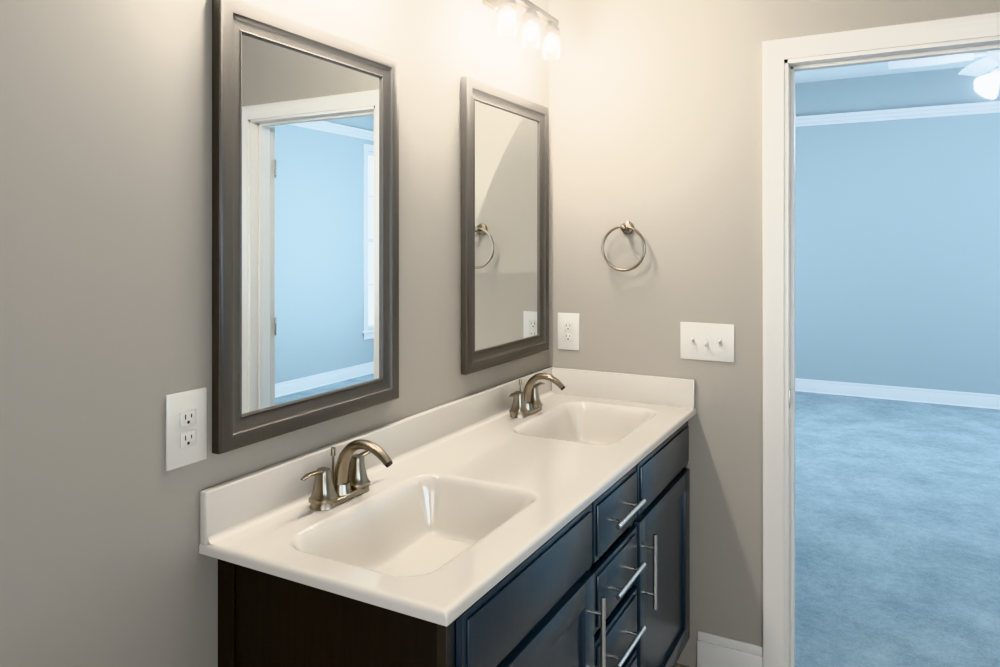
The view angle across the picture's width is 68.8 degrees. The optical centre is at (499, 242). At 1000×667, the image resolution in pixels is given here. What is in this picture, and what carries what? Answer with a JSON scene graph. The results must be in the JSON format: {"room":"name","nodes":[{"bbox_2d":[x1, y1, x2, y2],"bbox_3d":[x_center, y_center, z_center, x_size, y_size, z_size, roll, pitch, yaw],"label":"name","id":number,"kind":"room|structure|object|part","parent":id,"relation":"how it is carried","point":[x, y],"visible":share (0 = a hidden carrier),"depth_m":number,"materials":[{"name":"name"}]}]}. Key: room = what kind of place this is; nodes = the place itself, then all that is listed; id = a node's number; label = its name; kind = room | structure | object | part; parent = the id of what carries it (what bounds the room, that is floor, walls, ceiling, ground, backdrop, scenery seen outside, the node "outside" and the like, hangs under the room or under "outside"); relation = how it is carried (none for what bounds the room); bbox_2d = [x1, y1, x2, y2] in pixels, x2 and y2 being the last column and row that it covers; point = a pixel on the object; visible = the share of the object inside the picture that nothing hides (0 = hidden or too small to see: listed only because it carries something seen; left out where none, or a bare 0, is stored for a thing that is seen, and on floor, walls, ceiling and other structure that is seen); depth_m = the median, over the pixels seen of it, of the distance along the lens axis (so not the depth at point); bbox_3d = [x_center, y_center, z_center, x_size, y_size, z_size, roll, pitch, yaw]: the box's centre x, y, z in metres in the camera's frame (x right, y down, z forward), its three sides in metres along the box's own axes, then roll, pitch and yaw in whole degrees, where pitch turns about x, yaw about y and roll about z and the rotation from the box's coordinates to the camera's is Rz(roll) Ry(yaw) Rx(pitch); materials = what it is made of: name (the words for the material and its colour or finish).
{"room":"bathroom","nodes":[
{"label":"bathroom","id":0,"kind":"room"},
{"bbox_2d":[0,0,548,666],"bbox_3d":[-0.700,0.104,1.258,0.146,2.740,3.550,0,0,28],"label":"wall","id":1,"kind":"structure","parent":0,"point":[104,228],"depth_m":1.41,"materials":[{"name":"grey paint"}]},
{"bbox_2d":[166,387,206,470],"bbox_3d":[-0.584,0.346,1.364,0.008,0.138,0.088,0,0,28],"label":"electrical outlet","id":2,"kind":"object","parent":1,"relation":"attached to","point":[186,427],"visible":1,"depth_m":1.36,"materials":[{"name":"white plastic"}]},
{"bbox_3d":[-0.410,-0.038,1.665,0.024,0.891,0.578,0,0,28],"label":"mirror","id":3,"kind":"part","parent":1,"relation":"part of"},
{"bbox_3d":[-0.417,-0.038,1.669,0.008,0.775,0.462,0,0,28],"label":"glass","id":4,"kind":"part","parent":1,"relation":"part of","materials":[{"name":"white"}]},
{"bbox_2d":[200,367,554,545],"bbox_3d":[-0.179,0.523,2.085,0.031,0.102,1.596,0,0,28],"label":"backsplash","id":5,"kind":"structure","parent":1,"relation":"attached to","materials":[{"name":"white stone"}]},
{"bbox_3d":[0.026,-0.053,2.487,0.008,0.792,0.478,0,0,28],"label":"glass","id":6,"kind":"part","parent":1,"relation":"part of","materials":[{"name":"white"}]},
{"bbox_3d":[0.033,-0.053,2.483,0.024,0.908,0.594,0,0,28],"label":"mirror","id":7,"kind":"part","parent":1,"relation":"part of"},
{"bbox_2d":[482,0,565,58],"bbox_3d":[0.062,-0.756,2.370,0.182,0.235,0.418,0,0,28],"label":"sconce","id":8,"kind":"object","parent":1,"relation":"attached to","point":[532,15],"visible":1,"depth_m":2.34,"materials":[{"name":"glass"}]},
{"bbox_2d":[549,0,782,666],"bbox_3d":[0.049,-0.051,2.939,2.061,3.050,0.120,0,0,28],"label":"wall","id":9,"kind":"structure","parent":0,"point":[656,123],"depth_m":2.55,"materials":[{"name":"grey paint"}]},
{"bbox_2d":[558,313,579,349],"bbox_3d":[0.258,0.334,2.752,0.088,0.138,0.008,0,0,28],"label":"electrical outlet","id":10,"kind":"object","parent":9,"relation":"attached to","point":[568,331],"visible":1,"depth_m":2.75,"materials":[{"name":"white plastic"}]},
{"bbox_2d":[601,221,645,271],"bbox_3d":[0.448,0.012,2.619,0.166,0.181,0.062,0,0,28],"label":"towel ring","id":11,"kind":"object","parent":9,"relation":"attached to","point":[626,227],"visible":1,"depth_m":2.61,"materials":[{"name":"silver metal"}]},
{"bbox_2d":[680,322,733,361],"bbox_3d":[0.706,0.340,2.500,0.182,0.128,0.024,0,0,28],"label":"light switch","id":12,"kind":"object","parent":9,"relation":"attached to","point":[707,341],"visible":1,"depth_m":2.50,"materials":[{"name":"white plastic"}]},
{"bbox_2d":[697,631,762,666],"bbox_3d":[0.418,1.406,0.652,2.450,0.135,3.550,0,0,28],"label":"baseboard","id":13,"kind":"structure","parent":9,"relation":"attached to","point":[713,650],"depth_m":2.47,"materials":[{"name":"white wood"}]},
{"bbox_2d":[763,12,999,666],"bbox_3d":[1.302,0.405,2.260,0.909,2.138,0.160,0,0,28],"label":"door frame","id":14,"kind":"structure","parent":9,"relation":"attached to","point":[785,60],"depth_m":2.39,"materials":[{"name":"white wood"}]},
{"bbox_2d":[675,663,688,666],"bbox_3d":[0.404,1.524,0.626,2.690,0.100,3.730,0,0,28],"label":"floor","id":15,"kind":"structure","parent":0,"point":[678,665],"depth_m":2.55,"materials":[{"name":"tile"}]},
{"bbox_2d":[199,367,695,666],"bbox_3d":[0.065,0.953,1.952,0.586,1.042,1.596,0,0,28],"label":"bathroom vanity","id":16,"kind":"object","parent":15,"relation":"on","point":[540,518],"visible":1,"depth_m":1.64,"materials":[{"name":"white stone"}]},
{"bbox_2d":[300,439,392,510],"bbox_3d":[-0.306,0.500,1.604,0.170,0.138,0.256,0,0,28],"label":"faucet","id":17,"kind":"object","parent":16,"relation":"on","point":[344,489],"depth_m":1.61,"materials":[{"name":"silver metal"}]},
{"bbox_3d":[0.074,1.058,1.453,0.019,0.577,0.581,0,0,28],"label":"door","id":18,"kind":"part","parent":16,"relation":"part of","materials":[{"name":"blue wood"}]},
{"bbox_2d":[508,372,565,418],"bbox_3d":[0.138,0.500,2.423,0.170,0.138,0.256,0,0,28],"label":"faucet","id":19,"kind":"object","parent":16,"relation":"on","point":[526,404],"depth_m":2.43,"materials":[{"name":"silver metal"}]},
{"bbox_3d":[0.508,1.058,2.254,0.019,0.577,0.547,0,0,28],"label":"door","id":20,"kind":"part","parent":16,"relation":"part of","materials":[{"name":"blue wood"}]},
{"bbox_2d":[795,52,986,82],"bbox_3d":[2.743,-1.626,4.437,5.370,0.100,5.320,0,0,28],"label":"ceiling","id":21,"kind":"structure","parent":0,"point":[855,71],"depth_m":6.68,"materials":[{"name":"white paint"}]},
{"bbox_2d":[888,50,999,98],"bbox_3d":[3.268,-1.266,4.778,1.294,0.620,1.330,0,0,28],"label":"ceiling fan","id":22,"kind":"object","parent":21,"relation":"hanging from","point":[987,86],"visible":0.77,"depth_m":4.92,"materials":[{"name":"white"}]},
{"bbox_3d":[2.970,-1.242,4.959,0.590,0.010,0.156,0,-10,32],"label":"blade","id":23,"kind":"part","parent":22,"relation":"part of","materials":[{"name":"white"}]},
{"bbox_3d":[3.391,-1.242,5.125,0.156,0.010,0.590,10,3,14],"label":"blade","id":24,"kind":"part","parent":22,"relation":"part of","materials":[{"name":"white"}]},
{"bbox_3d":[3.295,-1.339,4.752,0.210,0.475,0.210,0,0,28],"label":"motor","id":25,"kind":"part","parent":22,"relation":"part of","materials":[{"name":"white"}]},
{"bbox_2d":[783,0,999,38],"bbox_3d":[1.302,-1.090,2.260,0.789,0.972,0.120,0,0,28],"label":"wall","id":26,"kind":"structure","parent":0,"point":[801,18],"depth_m":2.28,"materials":[{"name":"grey"}]},
{"bbox_2d":[795,66,999,394],"bbox_3d":[3.982,-0.051,6.723,5.370,3.050,0.120,0,0,28],"label":"wall","id":27,"kind":"structure","parent":0,"point":[897,253],"depth_m":6.80,"materials":[{"name":"blue paint"}]},
{"bbox_2d":[795,101,999,126],"bbox_3d":[3.941,-1.194,6.648,5.130,0.095,0.050,0,0,28],"label":"crown molding","id":28,"kind":"structure","parent":27,"relation":"attached to","point":[918,112],"depth_m":6.74,"materials":[{"name":"white"}]},
{"bbox_2d":[795,378,999,408],"bbox_3d":[3.947,1.406,6.659,5.130,0.135,0.026,0,0,28],"label":"baseboard","id":29,"kind":"structure","parent":27,"relation":"attached to","point":[978,400],"depth_m":6.76,"materials":[{"name":"white wood"}]},
{"label":"outside","id":30,"kind":"structure","parent":0,"visible":0},
{"bbox_2d":[795,391,999,666],"bbox_3d":[2.757,1.518,4.463,5.370,0.112,5.260,0,0,28],"label":"floor carpet","id":31,"kind":"object","parent":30,"point":[897,533],"visible":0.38,"depth_m":3.67,"materials":[{"name":"blue carpet"}]}
]}

